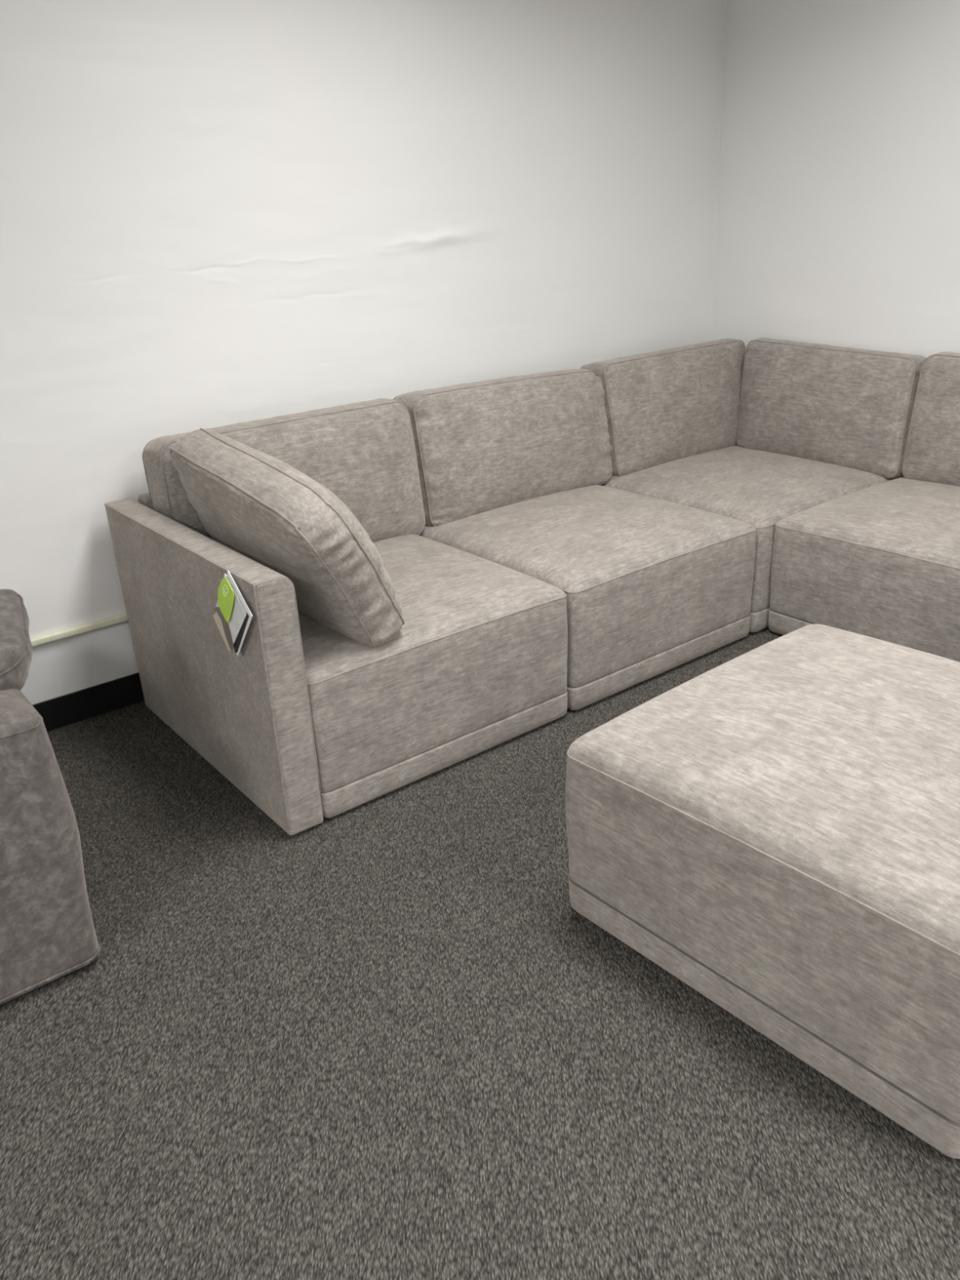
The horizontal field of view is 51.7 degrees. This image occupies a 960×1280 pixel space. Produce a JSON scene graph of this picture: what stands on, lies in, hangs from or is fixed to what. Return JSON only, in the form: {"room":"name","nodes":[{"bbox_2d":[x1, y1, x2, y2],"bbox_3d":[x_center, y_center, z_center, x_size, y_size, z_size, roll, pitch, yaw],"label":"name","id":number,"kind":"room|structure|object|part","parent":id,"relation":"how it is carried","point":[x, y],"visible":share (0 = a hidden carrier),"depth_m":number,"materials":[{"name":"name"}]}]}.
{"room":"store","nodes":[
{"label":"store","id":0,"kind":"room"},
{"bbox_2d":[0,0,726,704],"bbox_3d":[-1.599,-0.874,2.507,6.626,2.620,0.107,-20,29,-34],"label":"wall","id":1,"kind":"structure","parent":0,"point":[214,213],"depth_m":3.13,"materials":[{"name":"white paint"}]},
{"bbox_2d":[30,613,128,646],"bbox_3d":[-1.939,0.218,2.570,5.550,0.023,0.021,-20,29,-34],"label":"trim","id":2,"kind":"structure","parent":1,"relation":"attached to","point":[88,627],"depth_m":3.05,"materials":[{"name":"beige plastic"}]},
{"bbox_2d":[31,672,144,731],"bbox_3d":[-1.510,0.295,2.971,6.625,0.100,0.010,-20,29,-34],"label":"baseboard","id":3,"kind":"structure","parent":1,"relation":"attached to","point":[82,704],"depth_m":3.15,"materials":[{"name":"black plastic"}]},
{"bbox_2d":[0,626,959,1279],"bbox_3d":[1.045,1.557,-0.012,6.826,0.080,8.455,-20,29,-34],"label":"floor","id":4,"kind":"structure","parent":0,"point":[384,1037],"depth_m":1.79,"materials":[{"name":"carpet"}]},
{"bbox_2d":[0,688,100,1006],"bbox_3d":[-1.533,0.439,1.966,1.210,0.636,0.894,-20,29,-34],"label":"armchair","id":5,"kind":"object","parent":4,"relation":"on","point":[47,932],"visible":0.94,"depth_m":1.94,"materials":[{"name":"grey fabric"}]},
{"bbox_2d":[0,588,32,690],"bbox_3d":[-1.090,0.033,1.959,0.440,0.232,0.316,-21,29,-36],"label":"throw pillow","id":6,"kind":"object","parent":5,"relation":"on","point":[15,645],"visible":0.87,"depth_m":2.00,"materials":[{"name":"grey fabric"}]},
{"bbox_3d":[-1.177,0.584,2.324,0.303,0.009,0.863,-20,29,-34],"label":"arm","id":7,"kind":"part","parent":5,"relation":"part of","materials":[{"name":"grey fabric"}]},
{"bbox_2d":[104,493,567,835],"bbox_3d":[-0.420,-0.088,2.980,0.968,0.692,1.000,-20,29,-34],"label":"module","id":8,"kind":"object","parent":4,"relation":"on","point":[310,722],"visible":0.76,"depth_m":2.64,"materials":[{"name":"grey fabric"}]},
{"bbox_3d":[-0.664,-0.238,3.343,0.863,0.682,0.079,-20,29,-34],"label":"frame","id":9,"kind":"part","parent":8,"relation":"part of","materials":[{"name":"grey fabric"}]},
{"bbox_3d":[-0.758,0.030,2.741,0.105,0.678,0.992,-20,29,-34],"label":"arm","id":10,"kind":"part","parent":8,"relation":"part of"},
{"bbox_2d":[213,569,253,655],"bbox_3d":[-0.579,-0.062,2.323,0.025,0.216,0.217,-20,29,-34],"label":"tag","id":11,"kind":"object","parent":8,"relation":"attached to","point":[233,616],"visible":1,"depth_m":2.31,"materials":[{"name":"paper"}]},
{"bbox_2d":[213,606,233,651],"bbox_3d":[-0.618,-0.029,2.381,0.005,0.108,0.099,-20,29,-34],"label":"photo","id":12,"kind":"object","parent":11,"relation":"attached to","point":[224,620],"depth_m":2.37},
{"bbox_2d":[142,398,425,542],"bbox_3d":[-0.582,-0.470,3.148,0.891,0.475,0.251,-20,29,-34],"label":"cushion","id":13,"kind":"object","parent":8,"relation":"on","point":[364,453],"visible":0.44,"depth_m":3.12,"materials":[{"name":"grey fabric"}]},
{"bbox_2d":[169,428,404,648],"bbox_3d":[-0.521,-0.283,2.636,0.312,0.491,0.771,-20,29,-34],"label":"cushion","id":14,"kind":"object","parent":8,"relation":"on","point":[250,501],"visible":0.81,"depth_m":2.43,"materials":[{"name":"grey fabric"}]},
{"bbox_3d":[-0.355,-0.025,3.010,0.862,0.370,0.924,-20,29,-34],"label":"seat","id":15,"kind":"part","parent":8,"relation":"part of","materials":[{"name":"grey fabric"}]},
{"bbox_2d":[418,484,756,710],"bbox_3d":[0.302,-0.346,3.490,0.864,0.692,0.999,-20,29,-34],"label":"module","id":16,"kind":"object","parent":4,"relation":"on","point":[652,587],"visible":0.54,"depth_m":3.19,"materials":[{"name":"grey fabric"}]},
{"bbox_2d":[392,368,613,526],"bbox_3d":[0.115,-0.719,3.639,0.907,0.480,0.251,-19,28,-33],"label":"cushion","id":17,"kind":"object","parent":16,"relation":"on","point":[484,446],"visible":0.8,"depth_m":3.49,"materials":[{"name":"grey fabric"}]},
{"bbox_2d":[600,445,893,632],"bbox_3d":[1.030,-0.606,4.003,0.987,0.692,0.998,-20,29,-34],"label":"module","id":18,"kind":"object","parent":4,"relation":"on","point":[760,489],"visible":0.24,"depth_m":3.69,"materials":[{"name":"grey fabric"}]},
{"bbox_2d":[580,338,745,476],"bbox_3d":[0.794,-0.965,4.114,0.852,0.469,0.241,-19,28,-32],"label":"cushion","id":19,"kind":"object","parent":18,"relation":"on","point":[664,406],"visible":0.71,"depth_m":3.97,"materials":[{"name":"grey fabric"}]},
{"bbox_2d":[736,337,926,479],"bbox_3d":[1.390,-0.941,3.982,0.235,0.479,0.791,-20,29,-34],"label":"cushion","id":20,"kind":"object","parent":18,"relation":"on","point":[849,407],"visible":0.83,"depth_m":3.86,"materials":[{"name":"grey fabric"}]},
{"bbox_2d":[564,623,959,1158],"bbox_3d":[0.805,0.375,2.046,0.915,0.472,0.907,-21,29,-35],"label":"ottoman","id":21,"kind":"object","parent":4,"relation":"on","point":[775,829],"visible":1,"depth_m":1.79,"materials":[{"name":"grey fabric"}]},
{"bbox_2d":[768,476,959,662],"bbox_3d":[1.627,-0.349,3.341,0.928,0.692,0.866,-20,29,-34],"label":"module","id":22,"kind":"object","parent":4,"relation":"on","point":[882,561],"visible":0.8,"depth_m":3.20,"materials":[{"name":"grey fabric"}]},
{"bbox_2d":[902,351,959,486],"bbox_3d":[1.898,-0.704,3.375,0.247,0.480,0.882,-19,28,-33],"label":"cushion","id":23,"kind":"object","parent":22,"relation":"on","point":[932,447],"visible":0.91,"depth_m":3.54,"materials":[{"name":"grey fabric"}]},
{"bbox_2d":[711,0,959,357],"bbox_3d":[3.590,-0.636,1.349,0.100,2.620,8.355,-20,29,-34],"label":"wall","id":24,"kind":"structure","parent":0,"point":[838,218],"depth_m":3.80,"materials":[{"name":"white paint"}]}
]}

